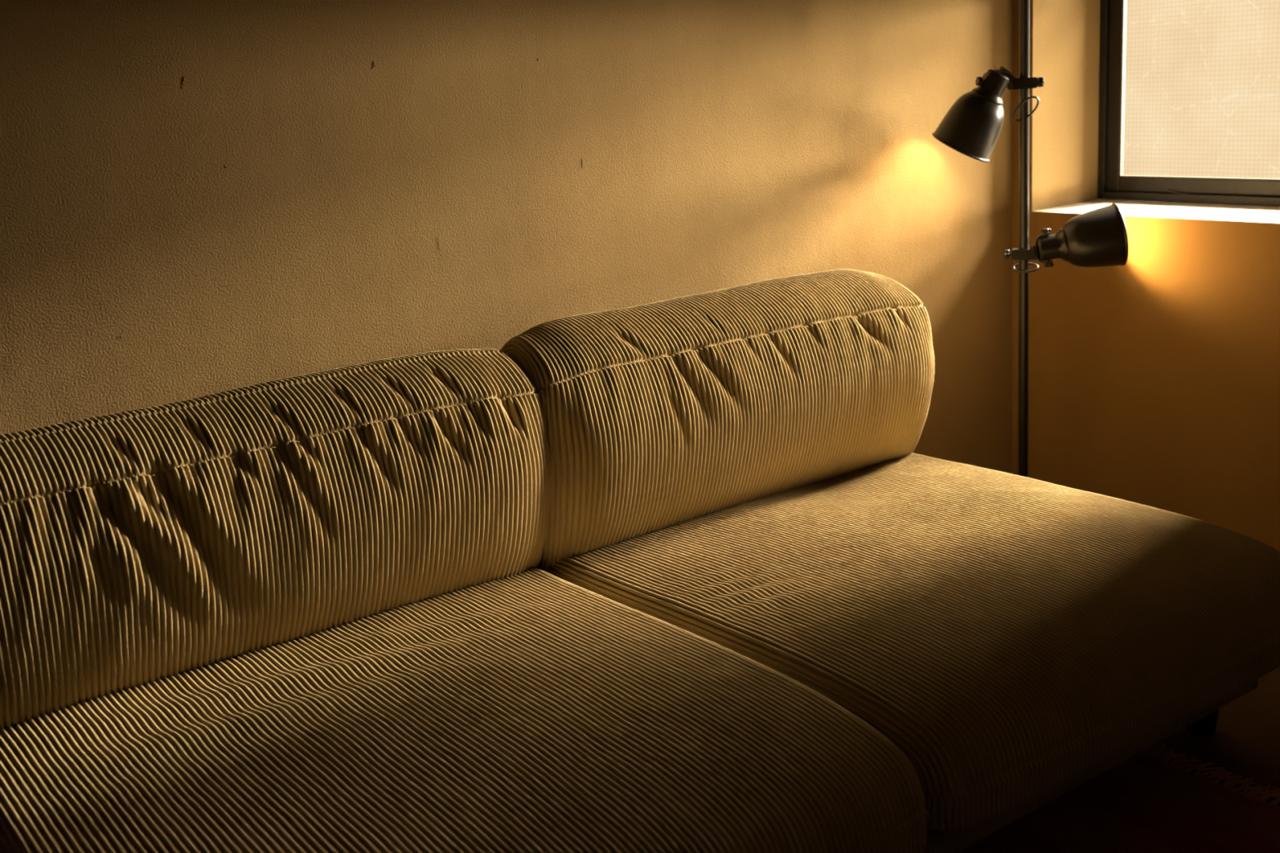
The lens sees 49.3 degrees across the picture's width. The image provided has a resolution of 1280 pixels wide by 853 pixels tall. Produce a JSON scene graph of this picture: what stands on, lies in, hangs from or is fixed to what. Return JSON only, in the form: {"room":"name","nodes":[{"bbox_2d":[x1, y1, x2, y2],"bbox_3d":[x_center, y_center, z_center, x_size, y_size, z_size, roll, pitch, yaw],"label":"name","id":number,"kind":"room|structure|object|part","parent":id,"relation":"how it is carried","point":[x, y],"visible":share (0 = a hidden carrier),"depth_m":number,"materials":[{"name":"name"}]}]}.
{"room":"living room","nodes":[
{"label":"living room","id":0,"kind":"room"},
{"bbox_2d":[0,0,1013,474],"bbox_3d":[-0.752,-0.614,2.047,4.560,2.500,0.121,-14,17,-34],"label":"wall","id":1,"kind":"structure","parent":0,"point":[198,197],"depth_m":2.34,"materials":[{"name":"paint"}]},
{"bbox_2d":[1012,0,1279,550],"bbox_3d":[2.077,-0.713,1.694,0.340,2.500,3.774,-14,17,-34],"label":"wall","id":2,"kind":"structure","parent":0,"point":[1154,378],"depth_m":2.97,"materials":[{"name":"paint"}]},
{"bbox_2d":[1031,0,1279,224],"bbox_3d":[1.203,-0.726,2.899,0.299,0.556,0.717,-14,17,-34],"label":"window","id":3,"kind":"structure","parent":2,"relation":"in","point":[1148,108],"depth_m":3.12,"materials":[{"name":"paint"}]},
{"bbox_3d":[1.209,-0.456,2.959,0.269,0.002,0.717,-14,17,-34],"label":"sill","id":4,"kind":"part","parent":3,"relation":"part of","materials":[{"name":"paint"}]},
{"bbox_3d":[1.298,-0.752,2.966,0.060,0.551,0.717,-14,17,-34],"label":"frame","id":5,"kind":"part","parent":3,"relation":"part of","materials":[{"name":"metal"}]},
{"bbox_3d":[1.288,-0.750,2.958,0.018,0.513,0.679,-14,17,-34],"label":"sash","id":6,"kind":"part","parent":3,"relation":"part of","materials":[{"name":"metal"}]},
{"bbox_3d":[1.297,-0.751,2.965,0.002,0.485,0.649,-14,17,-34],"label":"pane","id":7,"kind":"part","parent":3,"relation":"part of","materials":[{"name":"white glass"}]},
{"bbox_2d":[1150,666,1279,806],"bbox_3d":[0.577,0.963,0.708,4.560,0.060,4.320,-14,17,-34],"label":"floor","id":8,"kind":"structure","parent":0,"point":[1245,740],"depth_m":2.27,"materials":[{"name":"carpet"}]},
{"bbox_2d":[0,269,1279,852],"bbox_3d":[0.016,0.265,2.000,1.824,0.725,1.067,-14,17,-34],"label":"sofa","id":9,"kind":"object","parent":8,"relation":"on","point":[686,574],"visible":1,"depth_m":1.89,"materials":[{"name":"beige fabric"}]},
{"bbox_3d":[-0.565,0.147,2.008,0.948,0.400,0.288,-14,17,-34],"label":"backrest","id":10,"kind":"part","parent":9,"relation":"part of","materials":[{"name":"beige fabric"}]},
{"bbox_2d":[0,567,927,852],"bbox_3d":[-0.328,0.429,1.775,0.930,0.180,1.067,-14,17,-34],"label":"seat cushion","id":11,"kind":"object","parent":9,"relation":"on","point":[491,709],"depth_m":1.64,"materials":[{"name":"beige fabric"}]},
{"bbox_3d":[0.151,-0.036,2.513,0.910,0.414,0.284,-14,17,-34],"label":"backrest","id":12,"kind":"part","parent":9,"relation":"part of","materials":[{"name":"beige fabric"}]},
{"bbox_2d":[544,453,1279,834],"bbox_3d":[0.393,0.252,2.281,0.888,0.178,1.067,-14,17,-34],"label":"seat cushion","id":13,"kind":"object","parent":9,"relation":"on","point":[1011,636],"depth_m":1.98,"materials":[{"name":"beige fabric"}]},
{"bbox_3d":[0.923,0.459,2.292,0.064,0.088,0.064,-14,17,-34],"label":"leg","id":14,"kind":"part","parent":9,"relation":"part of","materials":[{"name":"black"}]},
{"bbox_2d":[932,0,1128,477],"bbox_3d":[0.812,-0.497,2.926,0.382,1.638,0.260,-6,14,-9],"label":"floor lamp","id":15,"kind":"object","parent":8,"relation":"on","point":[972,126],"visible":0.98,"depth_m":2.88,"materials":[{"name":"grey metal"}]},
{"bbox_3d":[0.678,-0.642,2.896,0.137,0.189,0.148,-14,17,-34],"label":"lamp shade","id":16,"kind":"part","parent":15,"relation":"part of","materials":[{"name":"black metal"}]},
{"bbox_3d":[0.694,-0.706,2.855,0.010,0.018,0.020,-7,15,-11],"label":"joint knob","id":17,"kind":"part","parent":15,"relation":"part of","materials":[{"name":"black metal"}]},
{"bbox_3d":[0.780,-0.366,2.968,0.009,0.019,0.022,1,15,17],"label":"clamp knob","id":18,"kind":"part","parent":15,"relation":"part of","materials":[{"name":"silver metal"}]},
{"bbox_3d":[0.825,-0.709,2.875,0.009,0.019,0.022,-5,14,-6],"label":"clamp knob","id":19,"kind":"part","parent":15,"relation":"part of","materials":[{"name":"black metal"}]},
{"bbox_3d":[0.851,-0.410,2.925,0.020,0.010,0.018,-14,17,-34],"label":"joint knob","id":20,"kind":"part","parent":15,"relation":"part of","materials":[{"name":"metal"}]},
{"bbox_3d":[0.860,-0.340,2.938,0.020,0.010,0.018,-14,17,-34],"label":"joint knob","id":21,"kind":"part","parent":15,"relation":"part of","materials":[{"name":"black metal"}]},
{"bbox_3d":[0.921,-0.397,2.922,0.178,0.131,0.132,-3,14,4],"label":"lamp shade","id":22,"kind":"part","parent":15,"relation":"part of","materials":[{"name":"black metal"}]},
{"bbox_2d":[956,742,1279,852],"bbox_3d":[0.340,0.843,1.094,2.263,0.012,1.450,-14,17,-34],"label":"rug","id":23,"kind":"object","parent":8,"relation":"on","point":[1143,803],"visible":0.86,"depth_m":2.04,"materials":[{"name":"red fabric"}]}
]}

